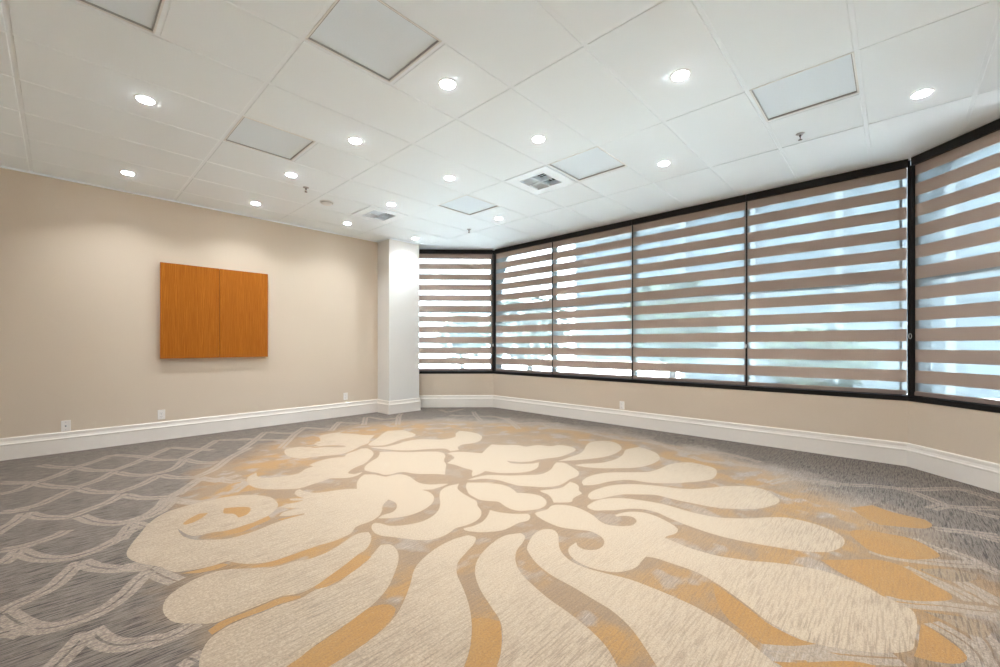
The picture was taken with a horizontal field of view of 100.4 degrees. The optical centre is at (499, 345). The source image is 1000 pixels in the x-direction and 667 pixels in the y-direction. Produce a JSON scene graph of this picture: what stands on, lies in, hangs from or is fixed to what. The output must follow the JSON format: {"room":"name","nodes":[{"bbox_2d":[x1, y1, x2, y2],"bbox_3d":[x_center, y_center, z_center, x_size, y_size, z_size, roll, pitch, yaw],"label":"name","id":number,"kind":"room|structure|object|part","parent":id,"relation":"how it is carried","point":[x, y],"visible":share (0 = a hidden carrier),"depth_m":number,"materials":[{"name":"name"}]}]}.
{"room":"empty meeting room","nodes":[
{"label":"empty meeting room","id":0,"kind":"room"},
{"bbox_2d":[0,168,377,437],"bbox_3d":[-3.781,-0.432,5.935,0.150,3.264,6.130,0,0,43],"label":"wall","id":1,"kind":"structure","parent":0,"point":[80,263],"depth_m":5.14,"materials":[{"name":"paint"}]},
{"bbox_2d":[61,420,70,431],"bbox_3d":[-4.863,0.904,4.670,0.016,0.120,0.076,0,0,43],"label":"wall outlet","id":2,"kind":"object","parent":1,"relation":"attached to","point":[65,425],"visible":1,"depth_m":4.67,"materials":[{"name":"plastic"}]},
{"bbox_2d":[158,410,164,419],"bbox_3d":[-4.290,0.879,5.281,0.010,0.120,0.076,0,0,43],"label":"wall outlet","id":3,"kind":"object","parent":1,"relation":"attached to","point":[161,413],"visible":1,"depth_m":5.28,"materials":[{"name":"plastic"}]},
{"bbox_2d":[0,399,376,460],"bbox_3d":[-3.957,1.084,5.623,0.023,0.232,5.135,0,0,43],"label":"baseboard","id":4,"kind":"structure","parent":1,"relation":"attached to","point":[18,447],"depth_m":5.29,"materials":[{"name":"paint"}]},
{"bbox_2d":[0,166,376,241],"bbox_3d":[-3.957,-1.857,5.624,0.022,0.022,5.135,0,0,43],"label":"trim","id":5,"kind":"structure","parent":1,"relation":"attached to","point":[30,172],"depth_m":5.29,"materials":[{"name":"beige paint"}]},
{"bbox_2d":[160,262,267,358],"bbox_3d":[-3.857,-0.437,5.696,0.068,1.214,1.238,0,0,43],"label":"upper cabinet","id":6,"kind":"object","parent":1,"relation":"attached to","point":[206,312],"visible":1,"depth_m":5.62,"materials":[{"name":"brown wood"}]},
{"bbox_3d":[-4.051,-0.437,5.461,0.021,1.214,0.630,0,0,43],"label":"door","id":7,"kind":"part","parent":6,"relation":"part of","materials":[{"name":"brown wood"}]},
{"bbox_3d":[-3.624,-0.437,5.913,0.021,1.214,0.603,0,0,43],"label":"door","id":8,"kind":"part","parent":6,"relation":"part of","materials":[{"name":"brown wood"}]},
{"bbox_2d":[343,393,347,399],"bbox_3d":[-2.614,0.865,7.054,0.010,0.120,0.076,0,0,43],"label":"wall outlet","id":9,"kind":"object","parent":1,"relation":"attached to","point":[345,395],"visible":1,"depth_m":7.05,"materials":[{"name":"plastic"}]},
{"bbox_2d":[377,399,388,414],"bbox_3d":[-2.063,1.084,7.350,0.403,0.232,0.023,0,0,43],"label":"baseboard","id":10,"kind":"structure","parent":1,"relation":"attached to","point":[382,405],"depth_m":7.34,"materials":[{"name":"paint"}]},
{"bbox_2d":[378,239,418,400],"bbox_3d":[-1.847,-0.432,7.595,0.380,3.264,0.630,0,0,43],"label":"wall pillar","id":11,"kind":"structure","parent":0,"point":[398,261],"depth_m":7.43,"materials":[{"name":"paint"}]},
{"bbox_2d":[389,238,419,244],"bbox_3d":[-1.701,-1.857,7.457,0.022,0.022,0.630,0,0,43],"label":"trim","id":12,"kind":"structure","parent":11,"relation":"attached to","point":[389,238],"depth_m":7.44,"materials":[{"name":"white paint"}]},
{"bbox_2d":[389,398,420,413],"bbox_3d":[-1.700,1.084,7.457,0.023,0.232,0.676,0,0,43],"label":"baseboard","id":13,"kind":"structure","parent":11,"relation":"attached to","point":[413,404],"depth_m":7.44,"materials":[{"name":"paint"}]},
{"bbox_2d":[419,374,492,394],"bbox_3d":[-0.908,0.876,8.177,1.557,0.647,0.220,0,0,-2],"label":"wall","id":14,"kind":"structure","parent":0,"point":[429,384],"depth_m":8.07,"materials":[{"name":"paint"}]},
{"bbox_2d":[419,259,490,367],"bbox_3d":[-0.904,-0.631,8.209,1.467,2.308,0.145,0,0,-2],"label":"window","id":15,"kind":"structure","parent":14,"relation":"in","point":[490,259],"depth_m":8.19,"materials":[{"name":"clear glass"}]},
{"bbox_2d":[419,249,493,370],"bbox_3d":[-0.869,-0.679,8.125,1.488,2.353,0.085,0,0,-2],"label":"zebra blind","id":16,"kind":"object","parent":15,"relation":"attached to","point":[423,253],"visible":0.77,"depth_m":8.12,"materials":[{"name":"brown fabric"}]},
{"bbox_3d":[-0.879,0.478,8.117,1.452,0.037,0.022,0,0,-2],"label":"rail","id":17,"kind":"part","parent":16,"relation":"part of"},
{"bbox_2d":[419,395,492,406],"bbox_3d":[-0.905,1.084,8.055,1.557,0.232,0.023,0,0,-2],"label":"baseboard","id":18,"kind":"structure","parent":14,"relation":"attached to","point":[426,400],"depth_m":8.05,"materials":[{"name":"paint"}]},
{"bbox_2d":[419,371,492,373],"bbox_3d":[-0.908,0.529,8.165,1.657,0.048,0.204,0,0,-2],"label":"trim","id":19,"kind":"structure","parent":14,"relation":"on","point":[420,372],"depth_m":8.06,"materials":[{"name":"black metal"}]},
{"bbox_2d":[491,250,496,370],"bbox_3d":[-0.105,-0.770,8.249,0.139,2.587,0.139,0,0,43],"label":"trim","id":20,"kind":"structure","parent":14,"relation":"attached to","point":[493,250],"depth_m":8.19,"materials":[{"name":"black metal"}]},
{"bbox_2d":[0,407,999,666],"bbox_3d":[-0.404,1.200,3.575,8.200,0.001,7.240,0,0,43],"label":"floor","id":21,"kind":"structure","parent":0,"point":[428,536],"depth_m":2.42,"materials":[{"name":"carpet"}]},
{"bbox_2d":[0,0,999,249],"bbox_3d":[-0.401,-1.868,3.579,8.100,0.016,7.150,0,0,43],"label":"ceiling","id":22,"kind":"structure","parent":0,"point":[579,75],"depth_m":3.23,"materials":[{"name":"tile"}]},
{"bbox_2d":[76,0,164,33],"bbox_3d":[-2.051,-1.912,2.076,0.586,0.104,0.586,0,0,43],"label":"light panel","id":23,"kind":"object","parent":22,"relation":"attached to","point":[144,14],"visible":1,"depth_m":2.33,"materials":[{"name":"white plastic"}]},
{"bbox_2d":[120,170,135,175],"bbox_3d":[-4.017,-1.894,4.500,0.134,0.092,0.134,0,0,43],"label":"recessed light","id":24,"kind":"object","parent":22,"relation":"in","point":[121,171],"visible":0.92,"depth_m":4.48,"materials":[{"name":"metal"}]},
{"bbox_2d":[134,94,156,104],"bbox_3d":[-2.685,-1.894,3.158,0.134,0.092,0.134,0,0,43],"label":"recessed light","id":25,"kind":"object","parent":22,"relation":"in","point":[144,99],"visible":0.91,"depth_m":3.14,"materials":[{"name":"white plastic"}]},
{"bbox_2d":[223,116,315,160],"bbox_3d":[-2.099,-1.912,3.800,0.586,0.104,0.586,0,0,43],"label":"light panel","id":26,"kind":"object","parent":22,"relation":"attached to","point":[250,133],"visible":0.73,"depth_m":3.79,"materials":[{"name":"white plastic"}]},
{"bbox_2d":[284,172,297,176],"bbox_3d":[-2.278,-1.894,4.548,0.134,0.092,0.134,0,0,43],"label":"recessed light","id":27,"kind":"object","parent":22,"relation":"in","point":[289,174],"visible":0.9,"depth_m":4.53,"materials":[{"name":"metal"}]},
{"bbox_2d":[320,200,333,205],"bbox_3d":[-2.253,-1.842,5.419,0.170,0.036,0.170,0,0,43],"label":"smoke detector","id":28,"kind":"object","parent":22,"relation":"attached to","point":[323,202],"visible":1,"depth_m":5.38,"materials":[{"name":"white plastic"}]},
{"bbox_2d":[347,137,362,143],"bbox_3d":[-1.316,-1.894,3.790,0.134,0.092,0.134,0,0,43],"label":"recessed light","id":29,"kind":"object","parent":22,"relation":"in","point":[354,140],"visible":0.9,"depth_m":3.77,"materials":[{"name":"metal"}]},
{"bbox_2d":[305,0,441,82],"bbox_3d":[-0.770,-1.912,2.543,0.586,0.104,0.586,0,0,43],"label":"light panel","id":30,"kind":"object","parent":22,"relation":"attached to","point":[373,36],"visible":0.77,"depth_m":2.53,"materials":[{"name":"white plastic"}]},
{"bbox_2d":[351,205,407,223],"bbox_3d":[-1.729,-1.883,5.966,0.584,0.062,0.584,0,0,43],"label":"ceiling vent","id":31,"kind":"object","parent":22,"relation":"in","point":[373,213],"visible":0.98,"depth_m":5.95,"materials":[{"name":"white metal"}]},
{"bbox_2d":[438,78,456,89],"bbox_3d":[-0.373,-1.894,2.968,0.134,0.092,0.134,0,0,43],"label":"recessed light","id":32,"kind":"object","parent":22,"relation":"in","point":[446,83],"visible":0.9,"depth_m":2.96,"materials":[{"name":"metal"}]},
{"bbox_2d":[443,175,455,179],"bbox_3d":[-0.561,-1.894,4.632,0.134,0.092,0.134,0,0,43],"label":"recessed light","id":33,"kind":"object","parent":22,"relation":"in","point":[448,177],"visible":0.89,"depth_m":4.62,"materials":[{"name":"metal"}]},
{"bbox_2d":[437,195,498,215],"bbox_3d":[-0.424,-1.912,5.571,0.586,0.104,0.586,0,0,43],"label":"light panel","id":34,"kind":"object","parent":22,"relation":"attached to","point":[466,204],"visible":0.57,"depth_m":5.59,"materials":[{"name":"white plastic"}]},
{"bbox_2d":[531,135,545,142],"bbox_3d":[0.347,-1.894,3.759,0.134,0.092,0.134,0,0,43],"label":"recessed light","id":35,"kind":"object","parent":22,"relation":"in","point":[538,138],"visible":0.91,"depth_m":3.75,"materials":[{"name":"metal"}]},
{"bbox_2d":[505,165,576,194],"bbox_3d":[0.462,-1.883,4.733,0.584,0.062,0.584,0,0,43],"label":"ceiling vent","id":36,"kind":"object","parent":22,"relation":"in","point":[543,179],"visible":1,"depth_m":4.72,"materials":[{"name":"white metal"}]},
{"bbox_2d":[548,146,626,180],"bbox_3d":[0.905,-1.912,4.315,0.586,0.104,0.586,0,0,43],"label":"light panel","id":37,"kind":"object","parent":22,"relation":"attached to","point":[595,161],"visible":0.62,"depth_m":4.32,"materials":[{"name":"white plastic"}]},
{"bbox_2d":[657,160,670,165],"bbox_3d":[1.677,-1.894,4.263,0.134,0.092,0.134,0,0,43],"label":"recessed light","id":38,"kind":"object","parent":22,"relation":"in","point":[666,162],"visible":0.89,"depth_m":4.24,"materials":[{"name":"metal"}]},
{"bbox_2d":[670,69,690,81],"bbox_3d":[1.242,-1.894,2.871,0.134,0.092,0.134,0,0,43],"label":"recessed light","id":39,"kind":"object","parent":22,"relation":"in","point":[682,74],"visible":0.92,"depth_m":2.86,"materials":[{"name":"metal"}]},
{"bbox_2d":[796,132,804,140],"bbox_3d":[2.642,-1.833,3.667,0.067,0.054,0.067,0,0,43],"label":"sprinkler","id":40,"kind":"object","parent":22,"relation":"attached to","point":[799,134],"visible":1,"depth_m":3.66,"materials":[{"name":"metal"}]},
{"bbox_2d":[749,52,858,121],"bbox_3d":[2.234,-1.912,3.058,0.586,0.104,0.586,0,0,43],"label":"light panel","id":41,"kind":"object","parent":22,"relation":"attached to","point":[834,79],"visible":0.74,"depth_m":3.04,"materials":[{"name":"white plastic"}]},
{"bbox_2d":[909,88,934,98],"bbox_3d":[3.118,-1.894,3.080,0.134,0.092,0.134,0,0,43],"label":"recessed light","id":42,"kind":"object","parent":22,"relation":"in","point":[924,92],"visible":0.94,"depth_m":3.06,"materials":[{"name":"metal"}]},
{"bbox_2d":[493,374,907,442],"bbox_3d":[2.037,0.876,6.194,5.749,0.647,0.220,0,0,43],"label":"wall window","id":43,"kind":"structure","parent":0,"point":[882,419],"depth_m":5.21,"materials":[{"name":"paint"}]},
{"bbox_2d":[497,242,552,373],"bbox_3d":[0.480,-0.631,7.710,1.324,2.308,0.145,0,0,43],"label":"window","id":44,"kind":"structure","parent":43,"relation":"attached to","point":[500,313],"depth_m":8.11,"materials":[{"name":"clear glass"}]},
{"bbox_3d":[0.501,-1.215,7.732,1.284,1.020,0.008,0,0,43],"label":"pane","id":45,"kind":"part","parent":44,"relation":"part of","materials":[{"name":"clear glass"}]},
{"bbox_2d":[495,237,551,373],"bbox_3d":[0.415,-0.679,7.655,1.352,2.353,0.085,0,0,43],"label":"zebra blind","id":46,"kind":"object","parent":44,"relation":"attached to","point":[546,243],"visible":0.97,"depth_m":7.60,"materials":[{"name":"brown fabric"}]},
{"bbox_3d":[0.410,0.478,7.649,1.336,0.037,0.022,0,0,43],"label":"rail","id":47,"kind":"part","parent":46,"relation":"part of","materials":[{"name":"brown metal"}]},
{"bbox_2d":[553,226,632,378],"bbox_3d":[1.492,-0.631,6.754,1.459,2.308,0.145,0,0,43],"label":"window","id":48,"kind":"structure","parent":43,"relation":"attached to","point":[555,273],"depth_m":6.88,"materials":[{"name":"clear glass"}]},
{"bbox_2d":[551,220,632,378],"bbox_3d":[1.442,-0.679,6.684,1.461,2.353,0.085,0,0,43],"label":"zebra blind","id":49,"kind":"object","parent":48,"relation":"attached to","point":[624,227],"visible":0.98,"depth_m":6.63,"materials":[{"name":"beige fabric"}]},
{"bbox_3d":[1.434,0.478,6.681,1.437,0.037,0.022,0,0,43],"label":"rail","id":50,"kind":"part","parent":49,"relation":"part of","materials":[{"name":"brown metal"}]},
{"bbox_2d":[620,401,623,409],"bbox_3d":[1.824,0.900,6.237,0.076,0.120,0.010,0,0,43],"label":"wall outlet","id":51,"kind":"object","parent":43,"relation":"attached to","point":[621,402],"visible":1,"depth_m":6.23,"materials":[{"name":"plastic"}]},
{"bbox_2d":[633,202,745,385],"bbox_3d":[2.564,-0.631,5.740,1.492,2.308,0.145,0,0,43],"label":"window","id":52,"kind":"structure","parent":43,"relation":"attached to","point":[634,233],"depth_m":5.67,"materials":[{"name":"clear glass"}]},
{"bbox_2d":[632,195,746,384],"bbox_3d":[2.515,-0.679,5.670,1.496,2.353,0.085,0,0,43],"label":"zebra blind","id":53,"kind":"object","parent":52,"relation":"attached to","point":[734,204],"visible":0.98,"depth_m":5.59,"materials":[{"name":"beige fabric"}]},
{"bbox_3d":[2.506,0.478,5.668,1.470,0.037,0.022,0,0,43],"label":"rail","id":54,"kind":"part","parent":53,"relation":"part of","materials":[{"name":"metal"}]},
{"bbox_2d":[493,395,906,465],"bbox_3d":[1.954,1.084,6.105,5.749,0.232,0.023,0,0,43],"label":"baseboard","id":55,"kind":"structure","parent":43,"relation":"attached to","point":[868,449],"depth_m":5.21,"materials":[{"name":"paint"}]},
{"bbox_2d":[493,371,907,400],"bbox_3d":[2.029,0.529,6.185,5.849,0.048,0.204,0,0,43],"label":"window sill","id":56,"kind":"structure","parent":43,"relation":"on","point":[659,382],"depth_m":5.22,"materials":[{"name":"black metal"}]},
{"bbox_2d":[680,144,999,398],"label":"window","id":57,"kind":"structure","parent":43,"relation":"attached to","point":[748,294],"depth_m":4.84,"materials":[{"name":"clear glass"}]},
{"bbox_2d":[746,159,911,394],"bbox_3d":[3.583,-0.679,4.660,1.453,2.353,0.085,0,0,43],"label":"zebra blind","id":58,"kind":"object","parent":57,"relation":"attached to","point":[893,171],"visible":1,"depth_m":4.58,"materials":[{"name":"beige fabric"}]},
{"bbox_3d":[3.568,0.478,4.664,1.409,0.037,0.022,0,0,43],"label":"rail","id":59,"kind":"part","parent":58,"relation":"part of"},
{"bbox_2d":[908,401,999,463],"bbox_3d":[4.183,0.876,3.329,0.220,0.647,1.627,0,0,-2],"label":"wall","id":60,"kind":"structure","parent":0,"point":[961,431],"depth_m":3.71,"materials":[{"name":"paint"}]},
{"bbox_2d":[907,166,915,395],"bbox_3d":[4.111,-0.631,4.162,0.063,2.308,0.063,0,0,43],"label":"trim","id":61,"kind":"structure","parent":60,"relation":"attached to","point":[911,178],"depth_m":4.14,"materials":[{"name":"black metal"}]},
{"bbox_2d":[916,174,918,390],"bbox_3d":[4.209,-0.770,4.171,0.139,2.587,0.139,0,0,43],"label":"trim","id":62,"kind":"structure","parent":60,"relation":"attached to","point":[917,176],"depth_m":4.14,"materials":[{"name":"black metal"}]},
{"bbox_2d":[903,395,999,412],"bbox_3d":[4.171,0.529,3.328,0.204,0.048,1.727,0,0,-2],"label":"trim","id":63,"kind":"structure","parent":60,"relation":"on","point":[937,401],"depth_m":3.71,"materials":[{"name":"black metal"}]},
{"bbox_2d":[907,443,999,492],"bbox_3d":[4.061,1.084,3.325,0.023,0.232,1.627,0,0,-2],"label":"baseboard","id":64,"kind":"structure","parent":60,"relation":"attached to","point":[983,474],"depth_m":3.70,"materials":[{"name":"paint"}]},
{"bbox_2d":[919,142,999,396],"bbox_3d":[4.214,-0.631,3.360,0.145,2.308,1.488,0,0,-2],"label":"window","id":65,"kind":"structure","parent":60,"relation":"in","point":[923,345],"depth_m":4.08,"materials":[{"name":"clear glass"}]},
{"bbox_3d":[4.244,-1.215,3.361,0.008,1.020,1.448,0,0,-2],"label":"pane","id":66,"kind":"part","parent":65,"relation":"part of","materials":[{"name":"clear glass"}]},
{"bbox_2d":[911,118,999,405],"bbox_3d":[4.129,-0.679,3.365,0.085,2.353,1.519,0,0,-2],"label":"zebra blind","id":67,"kind":"object","parent":65,"relation":"attached to","point":[987,135],"visible":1,"depth_m":3.73,"materials":[{"name":"beige fabric"}]},
{"bbox_3d":[4.122,0.478,3.365,0.022,0.037,1.503,0,0,-2],"label":"rail","id":68,"kind":"part","parent":67,"relation":"part of","materials":[{"name":"brown metal"}]},
{"label":"outside","id":69,"kind":"structure","parent":0,"visible":0},
{"bbox_2d":[419,354,999,399],"bbox_3d":[2.841,1.560,24.838,110.000,0.280,100.000,0,0,43],"label":"ground","id":70,"kind":"structure","parent":69,"point":[560,357],"depth_m":26.54,"materials":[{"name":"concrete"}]},
{"bbox_2d":[484,296,575,369],"bbox_3d":[0.896,-0.093,12.908,2.962,3.039,2.946,0,0,43],"label":"tree","id":71,"kind":"object","parent":70,"relation":"on","point":[514,301],"visible":0.33,"depth_m":12.55,"materials":[{"name":"green plant"}]},
{"bbox_2d":[574,223,679,362],"bbox_3d":[15.105,-4.280,37.808,14.400,11.400,8.300,0,0,43],"label":"office building","id":72,"kind":"structure","parent":70,"relation":"on","point":[673,226],"depth_m":36.94,"materials":[{"name":"white"}]},
{"bbox_2d":[621,280,729,377],"bbox_3d":[4.505,-0.180,10.877,2.770,3.213,2.734,0,0,43],"label":"tree","id":73,"kind":"object","parent":70,"relation":"on","point":[714,329],"visible":0.4,"depth_m":10.53,"materials":[{"name":"green plant"}]},
{"bbox_2d":[752,326,880,386],"bbox_3d":[6.338,0.501,8.464,2.088,1.859,2.126,0,0,43],"label":"tree","id":74,"kind":"object","parent":70,"relation":"on","point":[765,345],"visible":0.34,"depth_m":8.01,"materials":[{"name":"green plant"}]}
]}

